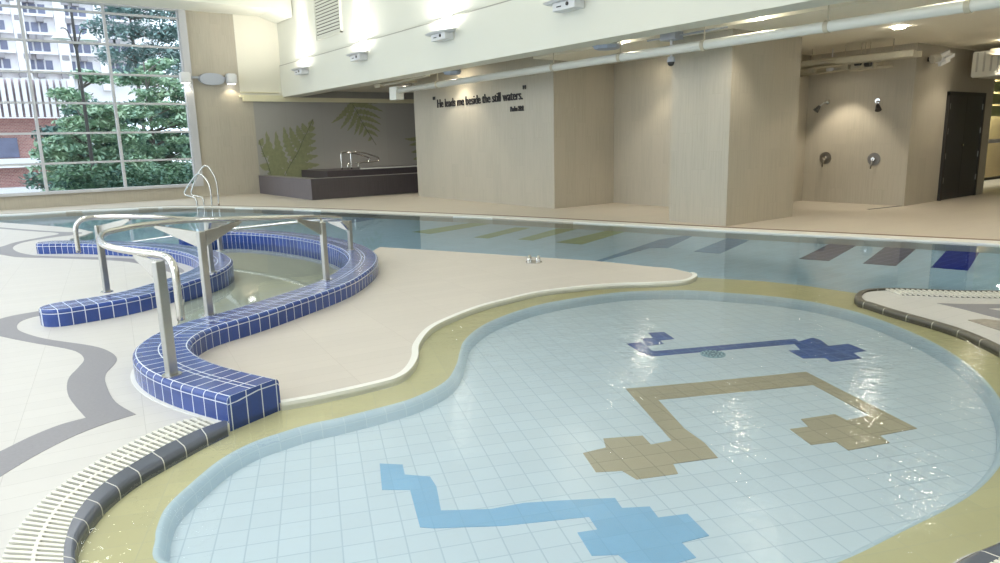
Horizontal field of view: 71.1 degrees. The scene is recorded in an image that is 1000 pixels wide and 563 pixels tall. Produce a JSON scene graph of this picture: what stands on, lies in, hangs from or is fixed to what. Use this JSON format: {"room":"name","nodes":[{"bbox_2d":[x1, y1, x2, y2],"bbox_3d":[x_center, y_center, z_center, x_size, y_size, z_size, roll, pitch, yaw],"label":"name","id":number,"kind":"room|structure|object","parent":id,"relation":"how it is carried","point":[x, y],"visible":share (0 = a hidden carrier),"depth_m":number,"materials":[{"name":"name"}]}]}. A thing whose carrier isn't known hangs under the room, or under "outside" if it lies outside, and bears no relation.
{"room":"indoor swimming pool","nodes":[
{"label":"indoor swimming pool","id":0,"kind":"room"},
{"bbox_2d":[73,0,291,23],"bbox_3d":[-12.967,-7.571,16.705,15.810,1.350,1.419,-10,14,-36],"label":"ceiling","id":1,"kind":"structure","parent":0,"point":[275,11],"depth_m":20.19,"materials":[{"name":"white paint"}]},
{"bbox_2d":[0,10,416,209],"bbox_3d":[-10.939,-5.582,19.697,22.000,6.750,0.300,-10,14,-36],"label":"wall","id":2,"kind":"structure","parent":0,"point":[397,121],"depth_m":21.86,"materials":[{"name":"beige paint"}]},
{"bbox_2d":[0,0,203,196],"bbox_3d":[-14.411,-4.536,17.097,13.120,5.120,0.260,-10,14,-36],"label":"window","id":3,"kind":"structure","parent":2,"relation":"in","point":[180,18],"depth_m":19.62,"materials":[{"name":"grey metal"}]},
{"bbox_2d":[179,72,236,84],"bbox_3d":[-8.714,-6.064,20.919,1.600,0.360,0.299,-10,14,-36],"label":"light","id":4,"kind":"object","parent":2,"relation":"attached to","point":[184,77],"visible":1,"depth_m":20.95,"materials":[{"name":"grey plastic"}]},
{"bbox_2d":[258,138,276,174],"bbox_3d":[-7.435,-3.820,22.466,0.574,1.543,0.016,-10,14,-36],"label":"print","id":5,"kind":"object","parent":2,"relation":"attached to","point":[270,167],"visible":0.84,"depth_m":22.47},
{"bbox_2d":[265,120,318,176],"bbox_3d":[-6.748,-4.259,22.909,1.820,2.083,0.016,-10,14,-36],"label":"print","id":6,"kind":"object","parent":2,"relation":"attached to","point":[294,168],"visible":0.95,"depth_m":22.94},
{"bbox_2d":[239,92,413,102],"bbox_3d":[-5.227,-6.202,23.670,7.050,0.290,0.100,-10,14,-36],"label":"trim","id":7,"kind":"structure","parent":2,"relation":"attached to","point":[255,98],"depth_m":22.88,"materials":[{"name":"beige paint"}]},
{"bbox_2d":[332,103,382,142],"bbox_3d":[-4.888,-5.485,24.100,1.971,1.580,0.016,-10,14,-36],"label":"print","id":8,"kind":"object","parent":2,"relation":"attached to","point":[350,106],"visible":1,"depth_m":24.13},
{"bbox_2d":[406,137,416,164],"bbox_3d":[-3.102,-4.621,25.613,0.807,1.365,0.016,-10,14,-36],"label":"print","id":9,"kind":"object","parent":2,"relation":"attached to","point":[413,138],"visible":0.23,"depth_m":25.51},
{"bbox_2d":[9,205,999,240],"bbox_3d":[0.760,-0.753,11.270,33.353,0.103,5.665,4,13,25],"label":"trim","id":10,"kind":"structure","parent":2,"relation":"attached to","point":[179,205],"depth_m":12.13,"materials":[{"name":"brown"}]},
{"bbox_2d":[178,265,329,324],"bbox_3d":[-3.002,0.145,7.307,2.840,0.104,3.200,7,14,36],"label":"water surface","id":11,"kind":"object","parent":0,"point":[250,285],"visible":0.27,"depth_m":7.72,"materials":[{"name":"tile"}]},
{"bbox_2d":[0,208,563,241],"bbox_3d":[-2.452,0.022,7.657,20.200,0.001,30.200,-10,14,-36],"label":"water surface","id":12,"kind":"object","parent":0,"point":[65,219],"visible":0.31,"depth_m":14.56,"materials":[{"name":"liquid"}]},
{"bbox_2d":[338,83,413,92],"bbox_3d":[10.871,-5.598,17.028,21.190,0.180,30.420,-10,14,-36],"label":"ceiling","id":13,"kind":"structure","parent":0,"point":[369,88],"depth_m":22.87,"materials":[{"name":"paint"}]},
{"bbox_2d":[372,73,436,87],"bbox_3d":[-2.454,-5.186,17.887,0.635,0.312,3.416,-10,14,-36],"label":"conduit","id":14,"kind":"object","parent":13,"relation":"attached to","point":[414,79],"visible":0.56,"depth_m":17.96,"materials":[{"name":"beige metal"}]},
{"bbox_2d":[443,69,461,74],"bbox_3d":[-1.083,-4.799,15.741,0.406,0.270,0.406,-4,12,-14],"label":"ceiling speaker","id":15,"kind":"object","parent":13,"relation":"hanging from","point":[454,72],"visible":0.45,"depth_m":15.63,"materials":[{"name":"grey plastic"}]},
{"bbox_2d":[443,71,459,74],"bbox_3d":[-1.080,-4.692,15.763,0.378,0.050,0.378,-4,12,-14],"label":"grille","id":16,"kind":"object","parent":15,"relation":"attached to","point":[447,72],"depth_m":15.63,"materials":[{"name":"grey metal"}]},
{"bbox_2d":[592,42,621,50],"bbox_3d":[1.833,-4.122,11.987,0.480,0.270,0.480,-4,12,-14],"label":"ceiling speaker","id":17,"kind":"object","parent":13,"relation":"hanging from","point":[616,45],"visible":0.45,"depth_m":11.86,"materials":[{"name":"grey plastic"}]},
{"bbox_2d":[647,26,727,65],"bbox_3d":[2.876,-3.737,10.943,0.200,0.666,1.501,-10,14,-36],"label":"dome camera","id":18,"kind":"object","parent":13,"relation":"hanging from","point":[673,36],"visible":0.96,"depth_m":11.04,"materials":[{"name":"white plastic"}]},
{"bbox_2d":[389,0,999,99],"bbox_3d":[4.302,-3.335,8.755,0.220,0.667,23.600,-10,14,-36],"label":"duct pipe","id":19,"kind":"object","parent":13,"relation":"hanging from","point":[960,6],"visible":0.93,"depth_m":9.82,"materials":[{"name":"white metal"}]},
{"bbox_2d":[991,81,999,115],"bbox_3d":[13.507,-5.085,18.375,7.540,1.450,0.040,-10,14,-36],"label":"window","id":20,"kind":"structure","parent":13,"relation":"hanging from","point":[996,97],"depth_m":17.72,"materials":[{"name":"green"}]},
{"bbox_2d":[413,57,553,208],"bbox_3d":[0.122,-3.666,17.433,1.780,3.220,5.720,-10,14,-36],"label":"wall","id":21,"kind":"structure","parent":0,"point":[487,152],"depth_m":16.48,"materials":[{"name":"beige paint"}]},
{"bbox_2d":[437,92,522,107],"bbox_3d":[-0.561,-4.332,16.665,0.024,0.207,3.513,-10,14,-36],"label":"lettering","id":22,"kind":"object","parent":21,"relation":"attached to","point":[485,99],"depth_m":16.58,"materials":[{"name":"black"}]},
{"bbox_2d":[510,105,523,111],"bbox_3d":[0.375,-3.828,15.499,0.024,0.113,0.466,-10,14,-36],"label":"verse lettering","id":23,"kind":"object","parent":21,"relation":"attached to","point":[519,107],"visible":1,"depth_m":15.50,"materials":[{"name":"black"}]},
{"bbox_2d":[0,179,999,562],"bbox_3d":[4.409,-1.015,12.999,37.500,0.450,30.500,-10,14,-36],"label":"floor","id":24,"kind":"structure","parent":0,"point":[34,398],"depth_m":6.37,"materials":[{"name":"tile"}]},
{"bbox_2d":[0,311,135,476],"bbox_3d":[-3.170,0.598,4.848,0.885,0.022,4.139,-10,14,-36],"label":"floor pattern","id":25,"kind":"structure","parent":24,"relation":"on","point":[87,389],"depth_m":4.18,"materials":[{"name":"grey tile"}]},
{"bbox_2d":[0,227,183,272],"bbox_3d":[-7.503,-0.611,11.431,1.671,0.022,9.483,-11,15,-40],"label":"trim","id":26,"kind":"structure","parent":24,"relation":"on","point":[7,250],"depth_m":10.29,"materials":[{"name":"grey tile"}]},
{"bbox_2d":[36,240,233,326],"bbox_3d":[-4.648,-0.020,8.710,2.126,0.550,5.591,-10,14,-36],"label":"kerb","id":27,"kind":"object","parent":24,"relation":"on","point":[143,298],"visible":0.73,"depth_m":6.94,"materials":[{"name":"tile"}]},
{"bbox_2d":[73,214,237,292],"bbox_3d":[-3.304,-0.504,7.685,0.943,0.732,2.762,-1,11,4],"label":"handrail","id":28,"kind":"object","parent":27,"relation":"on","point":[207,225],"visible":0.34,"depth_m":6.46,"materials":[{"name":"metal"}]},
{"bbox_2d":[63,420,228,562],"bbox_3d":[-1.538,1.069,2.977,0.403,0.312,1.695,-3,11,-7],"label":"coping edge","id":29,"kind":"object","parent":24,"relation":"on","point":[156,462],"visible":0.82,"depth_m":3.16,"materials":[{"name":"grey tile"}]},
{"bbox_2d":[130,368,229,431],"bbox_3d":[-2.019,0.709,4.215,0.162,0.054,1.466,-12,16,-43],"label":"trim","id":30,"kind":"structure","parent":24,"relation":"on","point":[132,376],"depth_m":4.08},
{"bbox_2d":[184,165,219,205],"bbox_3d":[-7.666,-2.310,17.845,0.909,1.300,0.244,-1,11,1],"label":"pool ladder","id":31,"kind":"object","parent":24,"relation":"on","point":[203,166],"visible":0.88,"depth_m":17.87,"materials":[{"name":"metal"}]},
{"bbox_2d":[132,230,378,431],"bbox_3d":[-2.425,0.107,7.788,2.368,0.550,8.305,-6,12,-21],"label":"kerb","id":32,"kind":"object","parent":24,"relation":"on","point":[205,388],"visible":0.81,"depth_m":5.23,"materials":[{"name":"tile"}]},
{"bbox_2d":[96,215,354,377],"bbox_3d":[-2.817,-0.503,7.873,2.590,0.873,8.044,-7,13,-26],"label":"handrail","id":33,"kind":"object","parent":32,"relation":"on","point":[156,269],"visible":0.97,"depth_m":5.46,"materials":[{"name":"metal"}]},
{"bbox_2d":[258,165,417,199],"bbox_3d":[-4.062,-3.275,22.386,5.890,0.720,4.345,-10,14,-36],"label":"hot tub","id":34,"kind":"object","parent":24,"relation":"on","point":[314,184],"visible":0.74,"depth_m":20.36,"materials":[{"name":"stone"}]},
{"bbox_2d":[301,165,416,177],"bbox_3d":[-4.151,-3.514,23.686,4.450,0.680,2.110,-10,14,-36],"label":"ledge","id":35,"kind":"object","parent":34,"relation":"in","point":[398,169],"depth_m":22.49,"materials":[{"name":"stone"}]},
{"bbox_2d":[340,151,378,169],"bbox_3d":[-4.429,-3.909,22.480,0.261,0.546,1.706,6,14,33],"label":"grab rail","id":36,"kind":"object","parent":34,"relation":"on","point":[353,152],"visible":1,"depth_m":22.25,"materials":[{"name":"silver metal"}]},
{"bbox_2d":[0,206,999,253],"bbox_3d":[0.699,-0.616,11.095,33.175,0.306,5.736,4,13,25],"label":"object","id":37,"kind":"structure","parent":24,"relation":"on","point":[926,243],"depth_m":10.70,"materials":[{"name":"white tile"}]},
{"bbox_2d":[526,255,541,263],"bbox_3d":[0.410,-0.274,8.453,0.200,0.090,0.200,-10,14,-36],"label":"anchor","id":38,"kind":"object","parent":24,"relation":"on","point":[529,259],"visible":1,"depth_m":8.42,"materials":[{"name":"metal"}]},
{"bbox_2d":[669,29,801,225],"bbox_3d":[4.040,-2.688,12.054,1.930,3.220,1.170,-10,14,-36],"label":"column","id":39,"kind":"structure","parent":24,"relation":"on","point":[734,109],"depth_m":11.54,"materials":[{"name":"beige wood"}]},
{"bbox_2d":[854,288,999,357],"bbox_3d":[3.502,0.369,5.810,1.105,0.312,2.124,6,14,34],"label":"coping edge","id":40,"kind":"object","parent":24,"relation":"on","point":[986,344],"visible":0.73,"depth_m":5.45,"materials":[{"name":"grey tile"}]},
{"bbox_2d":[956,543,999,562],"bbox_3d":[1.354,1.146,2.218,1.120,0.312,0.115,-9,14,-34],"label":"coping edge","id":41,"kind":"object","parent":24,"relation":"on","point":[989,554],"visible":1,"depth_m":2.40,"materials":[{"name":"grey tile"}]},
{"bbox_2d":[968,319,999,329],"bbox_3d":[3.743,0.329,5.261,0.222,0.014,0.334,-3,11,-6],"label":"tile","id":42,"kind":"object","parent":24,"relation":"on","point":[995,324],"visible":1,"depth_m":5.31,"materials":[{"name":"beige tile"}]},
{"bbox_2d":[982,83,999,192],"bbox_3d":[13.143,-3.984,17.333,5.640,3.220,0.120,-10,14,-36],"label":"glass screen","id":43,"kind":"object","parent":24,"relation":"on","point":[989,140],"visible":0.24,"depth_m":16.04,"materials":[{"name":"green"}]},
{"bbox_2d":[78,277,999,562],"bbox_3d":[1.445,0.646,4.513,9.200,0.125,6.400,-10,14,-36],"label":"pool border","id":44,"kind":"object","parent":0,"point":[125,533],"visible":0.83,"depth_m":3.46,"materials":[{"name":"yellow tile"}]},
{"bbox_2d":[0,416,215,562],"bbox_3d":[-1.667,0.937,2.965,0.539,0.042,1.767,-3,11,-8],"label":"grate","id":45,"kind":"object","parent":44,"relation":"on","point":[40,538],"visible":0.82,"depth_m":2.95,"materials":[{"name":"grey plastic"}]},
{"bbox_2d":[885,288,999,297],"bbox_3d":[4.038,0.123,6.283,0.988,0.042,0.275,2,12,15],"label":"grate","id":46,"kind":"object","parent":44,"relation":"on","point":[912,292],"visible":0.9,"depth_m":6.27,"materials":[{"name":"grey plastic"}]},
{"bbox_2d":[118,221,999,562],"bbox_3d":[-2.448,0.171,7.687,37.085,0.106,32.522,4,13,27],"label":"floor","id":47,"kind":"structure","parent":0,"point":[536,394],"depth_m":3.75,"materials":[{"name":"tile"}]},
{"bbox_2d":[414,223,486,233],"bbox_3d":[-0.905,-0.996,13.080,0.498,0.013,1.651,8,15,38],"label":"mosaic","id":48,"kind":"object","parent":47,"relation":"on","point":[454,227],"visible":0.93,"depth_m":12.99,"materials":[{"name":"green tile"}]},
{"bbox_2d":[474,227,527,237],"bbox_3d":[0.045,-0.851,12.232,0.300,0.013,1.468,5,13,30],"label":"mosaic","id":49,"kind":"object","parent":47,"relation":"on","point":[514,229],"visible":0.86,"depth_m":12.20,"materials":[{"name":"green tile"}]},
{"bbox_2d":[380,463,708,562],"bbox_3d":[0.065,1.000,3.035,1.606,0.013,0.503,3,12,22],"label":"mosaic","id":50,"kind":"object","parent":47,"relation":"on","point":[635,534],"visible":1,"depth_m":2.95},
{"bbox_2d":[518,228,574,239],"bbox_3d":[0.801,-0.806,11.910,0.351,0.013,1.563,6,13,32],"label":"mosaic","id":51,"kind":"object","parent":47,"relation":"on","point":[558,230],"visible":0.86,"depth_m":11.84,"materials":[{"name":"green tile"}]},
{"bbox_2d":[556,231,622,243],"bbox_3d":[1.551,-0.722,11.396,0.466,0.013,1.644,7,14,36],"label":"mosaic","id":52,"kind":"object","parent":47,"relation":"on","point":[596,236],"visible":0.93,"depth_m":11.28,"materials":[{"name":"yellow tile"}]},
{"bbox_2d":[597,236,691,260],"bbox_3d":[2.250,-0.501,10.202,0.427,0.013,3.166,6,14,34],"label":"mosaic","id":53,"kind":"object","parent":47,"relation":"on","point":[667,242],"visible":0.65,"depth_m":10.32,"materials":[{"name":"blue tile"}]},
{"bbox_2d":[700,350,725,357],"bbox_3d":[1.562,0.531,5.135,0.180,0.008,0.180,-10,14,-36],"label":"floor drain","id":54,"kind":"object","parent":47,"relation":"on","point":[707,353],"visible":1,"depth_m":5.12,"materials":[{"name":"blue plastic"}]},
{"bbox_2d":[694,238,748,253],"bbox_3d":[3.261,-0.522,10.178,0.374,0.013,1.528,6,14,35],"label":"mosaic","id":55,"kind":"object","parent":47,"relation":"on","point":[719,247],"visible":1,"depth_m":10.08,"materials":[{"name":"blue tile"}]},
{"bbox_2d":[628,332,865,361],"bbox_3d":[1.844,0.493,5.328,1.727,0.013,0.681,1,12,11],"label":"mosaic","id":56,"kind":"object","parent":47,"relation":"on","point":[812,347],"visible":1,"depth_m":5.26},
{"bbox_2d":[583,372,916,478],"bbox_3d":[1.271,0.778,3.985,1.831,0.013,1.159,-4,12,-11],"label":"mosaic","id":57,"kind":"object","parent":47,"relation":"on","point":[635,456],"visible":1,"depth_m":3.77},
{"bbox_2d":[800,244,855,260],"bbox_3d":[4.439,-0.400,9.415,0.353,0.013,1.587,7,14,38],"label":"mosaic","id":58,"kind":"object","parent":47,"relation":"on","point":[828,252],"visible":1,"depth_m":9.32,"materials":[{"name":"grey tile"}]},
{"bbox_2d":[863,247,914,265],"bbox_3d":[5.036,-0.333,9.005,0.370,0.013,1.602,7,14,37],"label":"mosaic","id":59,"kind":"object","parent":47,"relation":"on","point":[890,256],"visible":0.93,"depth_m":8.90,"materials":[{"name":"grey tile"}]},
{"bbox_2d":[931,251,978,270],"bbox_3d":[5.628,-0.272,8.624,0.362,0.013,1.569,7,14,37],"label":"mosaic","id":60,"kind":"object","parent":47,"relation":"on","point":[957,260],"visible":0.79,"depth_m":8.52,"materials":[{"name":"blue tile"}]},
{"bbox_2d":[277,0,854,96],"bbox_3d":[2.150,-5.612,10.400,0.500,3.700,30.420,-10,14,-36],"label":"wall","id":61,"kind":"structure","parent":0,"point":[513,29],"depth_m":14.21,"materials":[{"name":"white paint"}]},
{"bbox_2d":[291,67,308,74],"bbox_3d":[-5.888,-6.184,20.596,0.340,0.180,1.120,-10,14,-36],"label":"uplight","id":62,"kind":"object","parent":61,"relation":"attached to","point":[300,70],"visible":1,"depth_m":20.44,"materials":[{"name":"white plastic"}]},
{"bbox_2d":[294,69,308,74],"bbox_3d":[-5.852,-6.169,20.626,0.230,0.136,0.540,-10,14,-36],"label":"lamp","id":63,"kind":"object","parent":62,"relation":"attached to","point":[296,71],"depth_m":20.46,"materials":[{"name":"white plastic"}]},
{"bbox_2d":[313,0,342,39],"bbox_3d":[-4.677,-7.434,18.911,0.060,1.550,1.650,-10,14,-36],"label":"air vent","id":64,"kind":"object","parent":61,"relation":"in","point":[327,13],"visible":1,"depth_m":18.96,"materials":[{"name":"grey metal"}]},
{"bbox_2d":[346,51,368,61],"bbox_3d":[-3.583,-5.635,17.561,0.340,0.180,1.120,-10,14,-36],"label":"uplight","id":65,"kind":"object","parent":61,"relation":"attached to","point":[362,55],"visible":1,"depth_m":17.42,"materials":[{"name":"white plastic"}]},
{"bbox_2d":[350,54,367,61],"bbox_3d":[-3.547,-5.620,17.592,0.230,0.136,0.540,-10,14,-36],"label":"lamp","id":66,"kind":"object","parent":65,"relation":"attached to","point":[354,57],"depth_m":17.44,"materials":[{"name":"white plastic"}]},
{"bbox_2d":[280,0,510,65],"bbox_3d":[2.042,-4.698,10.356,0.036,0.020,30.220,-10,14,-36],"label":"trim","id":67,"kind":"structure","parent":61,"relation":"attached to","point":[507,0],"depth_m":15.59,"materials":[{"name":"beige"}]},
{"bbox_2d":[425,28,456,41],"bbox_3d":[-1.230,-5.075,14.464,0.340,0.180,1.120,-10,14,-36],"label":"uplight","id":68,"kind":"object","parent":61,"relation":"attached to","point":[442,35],"visible":1,"depth_m":14.32,"materials":[{"name":"white plastic"}]},
{"bbox_2d":[431,32,453,41],"bbox_3d":[-1.194,-5.059,14.494,0.230,0.136,0.540,-10,14,-36],"label":"lamp","id":69,"kind":"object","parent":68,"relation":"attached to","point":[440,36],"depth_m":14.35,"materials":[{"name":"white plastic"}]},
{"bbox_2d":[543,0,583,12],"bbox_3d":[1.081,-4.524,11.421,0.340,0.180,1.120,-10,14,-36],"label":"uplight","id":70,"kind":"object","parent":61,"relation":"attached to","point":[559,6],"visible":1,"depth_m":11.39,"materials":[{"name":"white plastic"}]},
{"bbox_2d":[152,290,999,562],"bbox_3d":[1.075,0.667,4.381,3.513,0.104,5.410,4,13,27],"label":"wall","id":71,"kind":"structure","parent":0,"point":[195,492],"depth_m":4.13,"materials":[{"name":"tile"}]},
{"bbox_2d":[280,272,696,410],"bbox_3d":[0.187,0.412,6.041,0.974,0.306,4.944,9,15,42],"label":"trim","id":72,"kind":"structure","parent":71,"relation":"attached to","point":[403,375],"depth_m":5.52,"materials":[{"name":"beige tile"}]},
{"bbox_2d":[938,303,999,318],"bbox_3d":[4.021,0.231,5.746,0.453,0.022,0.590,-5,12,-15],"label":"floor","id":73,"kind":"structure","parent":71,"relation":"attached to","point":[983,309],"depth_m":5.77,"materials":[{"name":"grey tile"}]},
{"bbox_2d":[553,60,613,208],"bbox_3d":[1.837,-3.257,15.176,1.779,3.220,0.010,-10,14,-36],"label":"wall","id":74,"kind":"structure","parent":0,"point":[583,97],"depth_m":15.18,"materials":[{"name":"beige wood"}]},
{"bbox_2d":[613,56,671,206],"bbox_3d":[3.761,-3.558,16.424,2.840,3.220,5.600,-10,14,-36],"label":"wall","id":75,"kind":"structure","parent":0,"point":[642,88],"depth_m":15.03,"materials":[{"name":"beige wood"}]},
{"bbox_2d":[533,0,999,63],"bbox_3d":[14.564,-4.636,12.648,20.650,0.169,18.820,-10,14,-36],"label":"ceiling","id":76,"kind":"structure","parent":0,"point":[976,30],"depth_m":11.46,"materials":[{"name":"paint"}]},
{"bbox_2d":[800,38,921,76],"bbox_3d":[6.562,-4.188,13.108,1.074,0.482,2.698,-10,14,-36],"label":"cable tray","id":77,"kind":"object","parent":76,"relation":"hanging from","point":[870,61],"visible":0.93,"depth_m":12.82,"materials":[{"name":"grey metal"}]},
{"bbox_2d":[826,48,833,71],"bbox_3d":[6.482,-4.320,13.658,0.200,0.433,0.200,-10,14,-36],"label":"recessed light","id":78,"kind":"object","parent":77,"relation":"hanging from","point":[827,69],"visible":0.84,"depth_m":13.62,"materials":[{"name":"white plastic"}]},
{"bbox_2d":[971,48,999,79],"bbox_3d":[10.327,-4.312,13.907,2.500,0.484,1.015,-10,14,-36],"label":"air vent","id":79,"kind":"object","parent":76,"relation":"attached to","point":[985,64],"visible":1,"depth_m":13.57,"materials":[{"name":"grey metal"}]},
{"bbox_2d":[793,55,809,201],"bbox_3d":[5.441,-3.158,14.213,2.840,3.220,0.010,-10,14,-36],"label":"wall","id":80,"kind":"structure","parent":0,"point":[804,80],"depth_m":14.97,"materials":[{"name":"beige wood"}]},
{"bbox_2d":[802,43,916,205],"bbox_3d":[7.329,-3.223,14.297,0.300,3.220,2.120,-10,14,-36],"label":"wall","id":81,"kind":"structure","parent":0,"point":[849,128],"depth_m":14.16,"materials":[{"name":"beige wood"}]},
{"bbox_2d":[813,100,829,112],"bbox_3d":[6.696,-3.654,14.594,0.336,0.266,0.118,-3,11,-8],"label":"shower","id":82,"kind":"object","parent":81,"relation":"attached to","point":[818,107],"visible":1,"depth_m":14.55,"materials":[{"name":"silver metal"}]},
{"bbox_2d":[819,152,830,166],"bbox_3d":[6.850,-2.573,14.782,0.082,0.317,0.250,-10,14,-36],"label":"shower mixer","id":83,"kind":"object","parent":81,"relation":"attached to","point":[825,157],"visible":1,"depth_m":14.77,"materials":[{"name":"silver metal"}]},
{"bbox_2d":[867,153,879,168],"bbox_3d":[7.453,-2.413,13.992,0.082,0.317,0.250,-10,14,-36],"label":"shower mixer","id":84,"kind":"object","parent":81,"relation":"attached to","point":[873,158],"visible":1,"depth_m":13.99,"materials":[{"name":"silver metal"}]},
{"bbox_2d":[875,98,881,111],"bbox_3d":[7.396,-3.448,13.682,0.118,0.266,0.336,4,12,25],"label":"shower","id":85,"kind":"object","parent":81,"relation":"attached to","point":[878,108],"visible":1,"depth_m":13.62,"materials":[{"name":"silver metal"}]},
{"bbox_2d":[903,43,994,205],"bbox_3d":[9.296,-3.340,14.623,3.859,3.220,0.330,-10,14,-36],"label":"wall","id":86,"kind":"structure","parent":0,"point":[932,82],"depth_m":13.97,"materials":[{"name":"beige wood"}]},
{"bbox_2d":[927,50,954,65],"bbox_3d":[8.290,-4.222,13.238,0.606,0.306,0.395,-10,14,-36],"label":"speaker","id":87,"kind":"object","parent":86,"relation":"attached to","point":[944,57],"visible":1,"depth_m":13.12},
{"bbox_2d":[937,91,986,200],"bbox_3d":[9.813,-2.878,14.845,1.860,2.200,0.070,-10,14,-36],"label":"door","id":88,"kind":"structure","parent":86,"relation":"in","point":[964,112],"depth_m":14.79,"materials":[{"name":"black wood"}]},
{"bbox_2d":[984,80,999,177],"bbox_3d":[14.578,-4.673,20.379,11.600,3.300,0.200,-10,14,-36],"label":"wall","id":89,"kind":"structure","parent":0,"point":[992,168],"depth_m":20.08,"materials":[{"name":"stone"}]},
{"label":"outside","id":90,"kind":"structure","parent":0,"visible":0},
{"bbox_2d":[0,0,157,101],"bbox_3d":[-46.663,-20.091,46.845,40.058,16.330,12.550,-10,14,-36],"label":"apartment building","id":91,"kind":"structure","parent":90,"point":[38,24],"depth_m":50.71,"materials":[{"name":"grey concrete"}]},
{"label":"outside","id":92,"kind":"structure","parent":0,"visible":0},
{"bbox_3d":[-42.780,-7.707,56.902,120.000,0.200,96.880,-10,14,-36],"label":"ground","id":93,"kind":"structure","parent":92,"visible":0},
{"bbox_2d":[0,78,71,193],"bbox_3d":[-32.289,-7.869,39.136,16.057,6.572,5.400,-10,14,-36],"label":"building","id":94,"kind":"structure","parent":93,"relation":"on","point":[14,118],"depth_m":40.29,"materials":[{"name":"grey"}]},
{"bbox_2d":[51,8,97,179],"bbox_3d":[-14.589,-5.779,24.666,1.440,7.267,0.600,-10,14,-36],"label":"street lamp","id":95,"kind":"object","parent":93,"relation":"on","point":[59,35],"visible":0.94,"depth_m":24.29,"materials":[{"name":"grey metal"}]},
{"bbox_2d":[24,68,153,191],"bbox_3d":[-15.660,-5.217,26.489,4.589,5.503,3.638,-7,12,-25],"label":"tree","id":96,"kind":"object","parent":93,"relation":"on","point":[103,116],"visible":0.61,"depth_m":26.01,"materials":[{"name":"green plant"}]},
{"bbox_2d":[18,97,192,189],"bbox_3d":[-17.494,-6.399,33.600,9.750,5.116,5.866,-9,13,-32],"label":"tree","id":97,"kind":"object","parent":93,"relation":"on","point":[67,112],"visible":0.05,"depth_m":31.89,"materials":[{"name":"green plant"}]},
{"bbox_2d":[49,160,193,190],"bbox_3d":[-13.021,-3.198,25.075,5.672,2.327,2.117,-10,14,-36],"label":"hedge","id":98,"kind":"object","parent":93,"relation":"on","point":[84,178],"visible":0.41,"depth_m":24.62,"materials":[{"name":"green plant"}]},
{"bbox_2d":[78,5,181,128],"bbox_3d":[-18.513,-10.666,38.396,7.448,11.644,4.589,-12,15,-41],"label":"tree","id":99,"kind":"object","parent":93,"relation":"on","point":[165,33],"visible":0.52,"depth_m":37.03,"materials":[{"name":"green plant"}]},
{"bbox_2d":[111,57,192,185],"bbox_3d":[-14.893,-6.386,29.923,5.317,6.403,3.635,-8,13,-28],"label":"tree","id":100,"kind":"object","parent":93,"relation":"on","point":[154,151],"visible":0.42,"depth_m":29.67,"materials":[{"name":"green plant"}]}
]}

